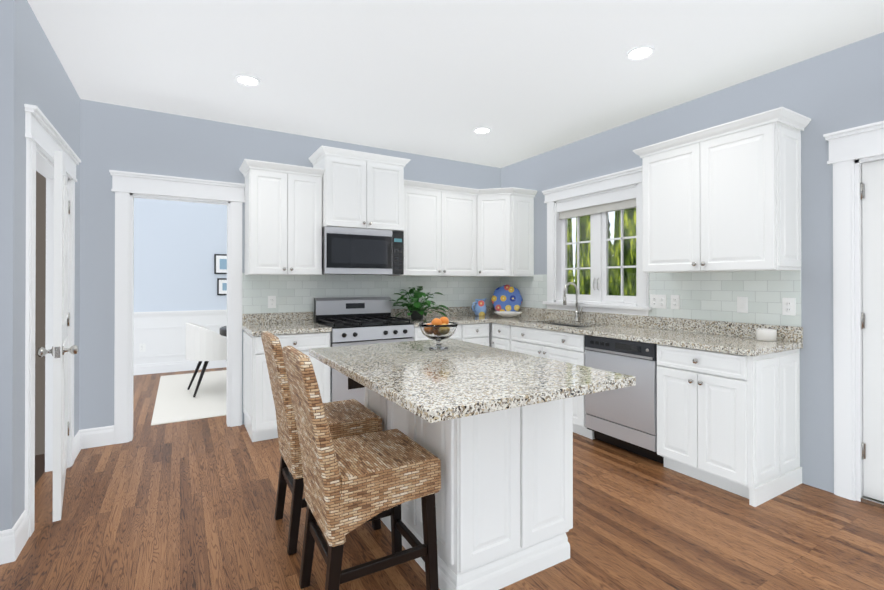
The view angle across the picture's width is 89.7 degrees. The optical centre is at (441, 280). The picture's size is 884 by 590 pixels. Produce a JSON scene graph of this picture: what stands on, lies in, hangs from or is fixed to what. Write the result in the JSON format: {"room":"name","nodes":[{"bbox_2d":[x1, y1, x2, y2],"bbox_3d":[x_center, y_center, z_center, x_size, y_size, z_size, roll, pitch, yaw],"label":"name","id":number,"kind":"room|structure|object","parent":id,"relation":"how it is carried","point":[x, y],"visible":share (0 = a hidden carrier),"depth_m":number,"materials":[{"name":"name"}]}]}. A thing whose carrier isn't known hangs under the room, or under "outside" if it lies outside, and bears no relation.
{"room":"kitchen","nodes":[
{"label":"kitchen","id":0,"kind":"room"},
{"bbox_2d":[0,0,79,530],"bbox_3d":[-2.495,-0.056,2.774,0.120,2.760,1.630,0,0,-31],"label":"wall","id":1,"kind":"structure","parent":0,"point":[32,71],"depth_m":2.17,"materials":[{"name":"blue paint"}]},
{"bbox_2d":[0,524,19,564],"bbox_3d":[-2.713,1.244,1.684,1.631,0.150,0.016,0,0,-31],"label":"baseboard","id":2,"kind":"structure","parent":1,"relation":"attached to","point":[14,539],"depth_m":2.08,"materials":[{"name":"white wood"}]},
{"bbox_2d":[24,104,80,536],"bbox_3d":[-2.446,0.216,2.738,0.168,2.215,1.190,0,0,-31],"label":"trim","id":3,"kind":"structure","parent":1,"relation":"attached to","point":[45,140],"depth_m":2.64,"materials":[{"name":"white wood"}]},
{"bbox_2d":[37,151,77,521],"bbox_3d":[-2.352,0.304,2.791,0.222,2.016,0.898,0,0,-31],"label":"closet door","id":4,"kind":"structure","parent":1,"relation":"in","point":[59,350],"depth_m":2.43,"materials":[{"name":"white painted wood"},{"name":"brushed nickel"}]},
{"bbox_2d":[74,429,83,460],"bbox_3d":[-2.772,1.252,3.371,0.016,0.150,0.310,0,0,-31],"label":"baseboard","id":5,"kind":"structure","parent":1,"relation":"attached to","point":[79,437],"depth_m":3.40,"materials":[{"name":"white wood"}]},
{"bbox_2d":[35,171,45,483],"bbox_3d":[-2.919,-0.057,2.593,0.791,2.756,1.506,0,0,-31],"label":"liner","id":6,"kind":"object","parent":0,"point":[40,300],"depth_m":3.38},
{"bbox_2d":[134,198,226,311],"bbox_3d":[-3.689,-0.037,6.755,5.300,2.760,0.120,0,0,-31],"label":"wall","id":7,"kind":"structure","parent":0,"point":[178,245],"depth_m":6.56,"materials":[{"name":"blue paint"}]},
{"bbox_2d":[139,344,145,351],"bbox_3d":[-4.264,0.961,6.328,0.074,0.116,0.009,0,0,-31],"label":"outlet","id":8,"kind":"object","parent":7,"relation":"attached to","point":[142,347],"visible":1,"depth_m":6.33,"materials":[{"name":"white plastic"}]},
{"bbox_2d":[134,310,226,374],"bbox_3d":[-3.038,0.899,7.045,6.840,0.890,0.034,0,0,-31],"label":"wainscoting","id":9,"kind":"structure","parent":7,"relation":"attached to","point":[161,335],"depth_m":6.49,"materials":[{"name":"white wood"}]},
{"bbox_2d":[214,254,226,273],"bbox_3d":[-3.298,-0.249,6.901,0.420,0.305,0.025,0,0,-31],"label":"picture frame","id":10,"kind":"object","parent":7,"relation":"attached to","point":[220,263],"visible":0.33,"depth_m":6.83,"materials":[{"name":"black"}]},
{"bbox_2d":[217,278,226,294],"bbox_3d":[-3.281,0.099,6.909,0.380,0.260,0.025,0,0,-31],"label":"picture frame","id":11,"kind":"object","parent":7,"relation":"attached to","point":[221,286],"visible":0.36,"depth_m":6.84,"materials":[{"name":"black"}]},
{"bbox_2d":[79,99,500,429],"bbox_3d":[-1.910,-0.049,4.135,6.340,2.760,0.120,0,0,-31],"label":"wall","id":12,"kind":"structure","parent":0,"point":[122,138],"depth_m":3.68,"materials":[{"name":"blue paint"}]},
{"bbox_2d":[109,170,244,443],"bbox_3d":[-2.278,0.222,3.901,1.020,2.215,0.188,0,0,-31],"label":"door frame","id":13,"kind":"structure","parent":12,"relation":"attached to","point":[128,188],"depth_m":3.75,"materials":[{"name":"white wood"}]},
{"bbox_2d":[268,296,275,307],"bbox_3d":[-1.617,0.206,4.226,0.074,0.116,0.009,0,0,-31],"label":"electrical outlet","id":14,"kind":"object","parent":12,"relation":"attached to","point":[271,301],"visible":1,"depth_m":4.22,"materials":[{"name":"white plastic"}]},
{"bbox_2d":[239,159,323,274],"bbox_3d":[-1.476,-0.538,4.093,0.674,0.976,0.394,0,0,-31],"label":"upper cabinet","id":15,"kind":"object","parent":12,"relation":"attached to","point":[283,219],"visible":1,"depth_m":3.96,"materials":[{"name":"white wood"}]},
{"bbox_2d":[309,145,410,230],"bbox_3d":[-0.820,-0.855,4.435,0.892,0.718,0.474,0,0,-31],"label":"upper cabinet","id":16,"kind":"object","parent":12,"relation":"attached to","point":[362,190],"visible":1,"depth_m":4.25,"materials":[{"name":"white wood"}]},
{"bbox_2d":[322,226,403,274],"bbox_3d":[-0.833,-0.276,4.455,0.794,0.433,0.421,0,0,-31],"label":"microwave","id":17,"kind":"object","parent":16,"relation":"attached to","point":[351,251],"visible":0.98,"depth_m":4.26,"materials":[{"name":"silver metal"}]},
{"bbox_2d":[242,273,501,321],"bbox_3d":[-0.552,0.184,4.862,3.000,0.500,0.005,0,0,-31],"label":"backsplash","id":18,"kind":"structure","parent":12,"relation":"attached to","point":[293,293],"depth_m":4.64,"materials":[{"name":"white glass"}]},
{"bbox_2d":[388,183,475,276],"bbox_3d":[-0.097,-0.506,4.933,0.948,0.920,0.348,0,0,-31],"label":"upper cabinet","id":19,"kind":"object","parent":12,"relation":"attached to","point":[452,231],"depth_m":4.77,"materials":[{"name":"white wood"}]},
{"bbox_2d":[476,188,491,276],"bbox_3d":[0.578,-0.535,4.984,0.273,0.972,0.273,0,0,-31],"label":"upper cabinet","id":20,"kind":"object","parent":12,"relation":"attached to","point":[483,196],"depth_m":5.00,"materials":[{"name":"white wood"}]},
{"bbox_2d":[492,187,515,276],"bbox_3d":[0.509,-0.533,5.134,0.300,0.976,0.618,0,0,-31],"label":"upper cabinet","id":21,"kind":"object","parent":12,"relation":"attached to","point":[503,199],"depth_m":4.95,"materials":[{"name":"white wood"}]},
{"bbox_2d":[0,367,883,589],"bbox_3d":[-1.062,1.374,2.690,6.900,0.100,10.400,0,0,-31],"label":"floor","id":22,"kind":"structure","parent":0,"point":[187,505],"depth_m":2.35,"materials":[{"name":"brown wood"}]},
{"bbox_2d":[151,370,226,425],"bbox_3d":[-2.197,1.332,5.765,2.530,0.012,2.450,0,0,-31],"label":"dining rug","id":23,"kind":"object","parent":22,"relation":"on","point":[176,401],"visible":0.44,"depth_m":4.98,"materials":[{"name":"white fabric"}]},
{"bbox_2d":[186,323,226,396],"bbox_3d":[-2.735,0.908,5.327,0.583,0.824,0.607,0,0,-31],"label":"dining chair","id":24,"kind":"object","parent":23,"relation":"on","point":[206,345],"visible":0.83,"depth_m":5.06,"materials":[{"name":"white plastic"}]},
{"bbox_2d":[220,326,226,336],"bbox_3d":[-2.156,0.952,5.669,1.220,0.745,1.220,0,0,-31],"label":"dining table","id":25,"kind":"object","parent":23,"relation":"on","point":[223,330],"visible":0.1,"depth_m":5.24,"materials":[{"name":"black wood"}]},
{"bbox_2d":[243,331,330,441],"bbox_3d":[-1.402,0.890,3.994,0.640,0.880,0.627,0,0,-31],"label":"base cabinet","id":26,"kind":"object","parent":22,"relation":"on","point":[260,420],"depth_m":3.69,"materials":[{"name":"white wood"}]},
{"bbox_2d":[242,312,331,335],"bbox_3d":[-1.402,0.379,3.988,0.648,0.138,0.643,0,0,-31],"label":"countertop","id":27,"kind":"structure","parent":26,"relation":"on","point":[289,322],"depth_m":4.11,"materials":[{"name":"stone"}]},
{"bbox_2d":[261,331,381,554],"bbox_3d":[-0.659,0.799,2.408,0.564,1.047,0.422,0,0,-31],"label":"bar stool","id":28,"kind":"object","parent":22,"relation":"on","point":[349,418],"visible":0.62,"depth_m":2.26,"materials":[{"name":"wicker"}]},
{"bbox_2d":[282,346,440,589],"bbox_3d":[-0.346,0.796,1.858,0.564,1.047,0.422,0,0,-31],"label":"bar stool","id":29,"kind":"object","parent":22,"relation":"on","point":[352,483],"visible":1,"depth_m":1.73,"materials":[{"name":"wicker"}]},
{"bbox_2d":[314,297,414,405],"bbox_3d":[-0.756,0.752,4.319,0.798,1.158,0.670,0,0,-31],"label":"range","id":30,"kind":"object","parent":22,"relation":"on","point":[350,321],"visible":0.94,"depth_m":4.18,"materials":[{"name":"silver metal"}]},
{"bbox_2d":[412,324,462,340],"bbox_3d":[-0.194,0.893,4.707,0.558,0.880,0.627,0,0,-31],"label":"base cabinet","id":31,"kind":"object","parent":22,"relation":"on","point":[458,335],"depth_m":4.51,"materials":[{"name":"white wood"}]},
{"bbox_2d":[365,387,572,589],"bbox_3d":[0.083,0.882,2.433,0.700,0.880,1.082,0,0,-31],"label":"kitchen island","id":32,"kind":"object","parent":22,"relation":"on","point":[504,504],"visible":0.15,"depth_m":1.94,"materials":[{"name":"white wood"}]},
{"bbox_2d":[309,338,635,422],"bbox_3d":[0.009,0.421,2.235,0.978,0.038,1.480,0,0,-31],"label":"island countertop","id":33,"kind":"structure","parent":32,"relation":"on","point":[454,380],"depth_m":1.85,"materials":[{"name":"stone"}]},
{"bbox_2d":[419,317,457,349],"bbox_3d":[-0.021,0.308,2.624,0.232,0.188,0.232,0,0,-31],"label":"fruit bowl","id":34,"kind":"object","parent":33,"relation":"on","point":[439,330],"visible":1,"depth_m":2.56,"materials":[{"name":"clear glass"}]},
{"bbox_2d":[463,323,490,346],"bbox_3d":[0.201,0.894,4.940,0.360,0.880,0.627,0,0,-31],"label":"base cabinet","id":35,"kind":"object","parent":22,"relation":"on","point":[477,333],"depth_m":4.69,"materials":[{"name":"white wood"}]},
{"bbox_2d":[391,306,489,326],"bbox_3d":[-0.048,0.383,4.786,0.888,0.138,0.644,0,0,-31],"label":"countertop","id":36,"kind":"structure","parent":35,"relation":"on","point":[461,315],"depth_m":4.96,"materials":[{"name":"stone"}]},
{"bbox_2d":[389,286,448,319],"bbox_3d":[-0.249,0.236,4.684,0.570,0.352,0.579,0,0,-31],"label":"potted plant","id":37,"kind":"object","parent":36,"relation":"on","point":[416,310],"visible":1,"depth_m":4.65,"materials":[{"name":"green plant"}]},
{"bbox_2d":[490,306,802,355],"bbox_3d":[1.263,0.484,4.094,0.668,0.348,3.168,0,0,-31],"label":"countertop","id":38,"kind":"structure","parent":35,"relation":"on","point":[738,338],"depth_m":3.45,"materials":[{"name":"stone"}]},
{"bbox_2d":[472,298,486,315],"bbox_3d":[0.430,0.311,5.201,0.225,0.206,0.150,0,0,-31],"label":"pitcher","id":39,"kind":"object","parent":38,"relation":"on","point":[479,309],"visible":1,"depth_m":5.16,"materials":[{"name":"blue ceramic"}]},
{"bbox_2d":[491,285,522,310],"bbox_3d":[0.770,0.232,5.277,0.289,0.364,0.230,0,0,-31],"label":"floral plate","id":40,"kind":"object","parent":38,"relation":"on","point":[506,297],"visible":0.81,"depth_m":5.29,"materials":[{"name":"blue ceramic"}]},
{"bbox_2d":[494,311,521,317],"bbox_3d":[0.739,0.385,4.976,0.308,0.058,0.308,0,0,-31],"label":"serving bowl","id":41,"kind":"object","parent":38,"relation":"on","point":[507,314],"visible":1,"depth_m":4.91,"materials":[{"name":"white ceramic"}]},
{"bbox_2d":[563,282,581,320],"bbox_3d":[1.301,0.213,4.408,0.215,0.395,0.108,0,0,-31],"label":"faucet","id":42,"kind":"object","parent":38,"relation":"on","point":[577,312],"visible":1,"depth_m":4.45,"materials":[{"name":"silver metal"}]},
{"bbox_2d":[756,328,776,340],"bbox_3d":[2.185,0.367,2.997,0.116,0.075,0.116,0,0,-31],"label":"candle jar","id":43,"kind":"object","parent":38,"relation":"on","point":[764,334],"visible":0.96,"depth_m":2.96,"materials":[{"name":"white ceramic"}]},
{"bbox_2d":[491,323,558,360],"bbox_3d":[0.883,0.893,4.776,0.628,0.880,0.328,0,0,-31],"label":"base cabinet","id":44,"kind":"object","parent":22,"relation":"on","point":[543,343],"depth_m":4.28,"materials":[{"name":"white wood"}]},
{"bbox_2d":[585,335,663,463],"bbox_3d":[1.581,0.883,3.538,0.590,0.866,0.630,0,0,-31],"label":"dishwasher","id":45,"kind":"object","parent":22,"relation":"on","point":[625,418],"visible":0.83,"depth_m":3.33,"materials":[{"name":"silver metal"}]},
{"bbox_2d":[657,344,801,506],"bbox_3d":[1.921,0.885,3.017,0.628,0.880,0.608,0,0,-31],"label":"base cabinet","id":46,"kind":"object","parent":22,"relation":"on","point":[729,422],"depth_m":2.78,"materials":[{"name":"white wood"}]},
{"bbox_2d":[27,0,883,167],"bbox_3d":[-1.062,-1.486,2.704,6.900,0.100,10.400,0,0,-31],"label":"ceiling","id":47,"kind":"structure","parent":0,"point":[522,80],"depth_m":2.88,"materials":[{"name":"white paint"}]},
{"bbox_2d":[235,74,259,86],"bbox_3d":[-1.391,-1.428,3.183,0.169,0.012,0.169,0,0,-37],"label":"recessed light","id":48,"kind":"object","parent":47,"relation":"in","point":[245,80],"depth_m":3.18,"materials":[{"name":"white"}]},
{"bbox_2d":[473,127,490,133],"bbox_3d":[0.383,-1.423,4.230,0.169,0.012,0.169,0,0,-37],"label":"recessed light","id":49,"kind":"object","parent":47,"relation":"in","point":[480,130],"depth_m":4.23,"materials":[{"name":"white"}]},
{"bbox_2d":[626,45,654,60],"bbox_3d":[1.249,-1.430,2.802,0.169,0.012,0.169,0,0,-37],"label":"recessed light","id":50,"kind":"object","parent":47,"relation":"in","point":[639,53],"depth_m":2.79,"materials":[{"name":"white"}]},
{"bbox_2d":[501,32,883,492],"bbox_3d":[2.453,-0.056,2.861,0.120,2.760,6.510,0,0,-31],"label":"wall","id":51,"kind":"structure","parent":0,"point":[839,89],"depth_m":2.88,"materials":[{"name":"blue paint"}]},
{"bbox_2d":[516,188,535,276],"bbox_3d":[0.770,-0.532,5.289,0.308,0.976,0.618,0,0,-31],"label":"upper cabinet","id":52,"kind":"object","parent":51,"relation":"attached to","point":[524,198],"depth_m":5.03,"materials":[{"name":"white wood"}]},
{"bbox_2d":[542,166,652,315],"bbox_3d":[1.515,-0.338,4.405,0.168,1.310,1.320,0,0,-31],"label":"kitchen window","id":53,"kind":"structure","parent":51,"relation":"in","point":[596,248],"depth_m":4.38,"materials":[{"name":"white wood"}]},
{"bbox_2d":[502,270,800,326],"bbox_3d":[1.547,0.181,4.270,0.005,0.500,3.160,0,0,-31],"label":"backsplash","id":54,"kind":"structure","parent":51,"relation":"attached to","point":[712,296],"depth_m":3.35,"materials":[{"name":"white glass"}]},
{"bbox_2d":[650,294,666,308],"bbox_3d":[1.833,0.179,3.772,0.009,0.116,0.146,0,0,-31],"label":"electrical outlet","id":55,"kind":"object","parent":51,"relation":"attached to","point":[658,301],"visible":0.98,"depth_m":3.77,"materials":[{"name":"white plastic"}]},
{"bbox_2d":[671,295,679,308],"bbox_3d":[1.910,0.178,3.643,0.009,0.116,0.074,0,0,-31],"label":"electrical outlet","id":56,"kind":"object","parent":51,"relation":"attached to","point":[675,301],"visible":1,"depth_m":3.64,"materials":[{"name":"white plastic"}]},
{"bbox_2d":[633,106,810,272],"bbox_3d":[1.951,-0.552,3.204,0.394,0.976,1.024,0,0,-31],"label":"upper cabinet","id":57,"kind":"object","parent":51,"relation":"attached to","point":[725,197],"visible":1,"depth_m":2.98,"materials":[{"name":"white wood"}]},
{"bbox_2d":[737,297,747,312],"bbox_3d":[2.166,0.176,3.207,0.011,0.116,0.074,0,0,-31],"label":"electrical outlet","id":58,"kind":"object","parent":51,"relation":"attached to","point":[742,304],"visible":1,"depth_m":3.20,"materials":[{"name":"white plastic"}]},
{"bbox_2d":[782,298,795,315],"bbox_3d":[2.311,0.175,2.962,0.009,0.116,0.074,0,0,-31],"label":"electrical outlet","id":59,"kind":"object","parent":51,"relation":"attached to","point":[788,306],"visible":1,"depth_m":2.96,"materials":[{"name":"white plastic"}]},
{"bbox_2d":[823,121,883,508],"bbox_3d":[2.755,0.204,2.301,0.168,2.235,1.190,0,0,-31],"label":"door frame","id":60,"kind":"structure","parent":51,"relation":"attached to","point":[852,150],"depth_m":2.69,"materials":[{"name":"white painted wood"}]},
{"bbox_2d":[860,160,883,501],"bbox_3d":[2.743,0.293,2.300,0.109,1.998,0.886,0,0,-31],"label":"entry door","id":61,"kind":"structure","parent":51,"relation":"in","point":[872,199],"depth_m":2.63,"materials":[{"name":"white painted wood"},{"name":"brushed nickel"}]}
]}

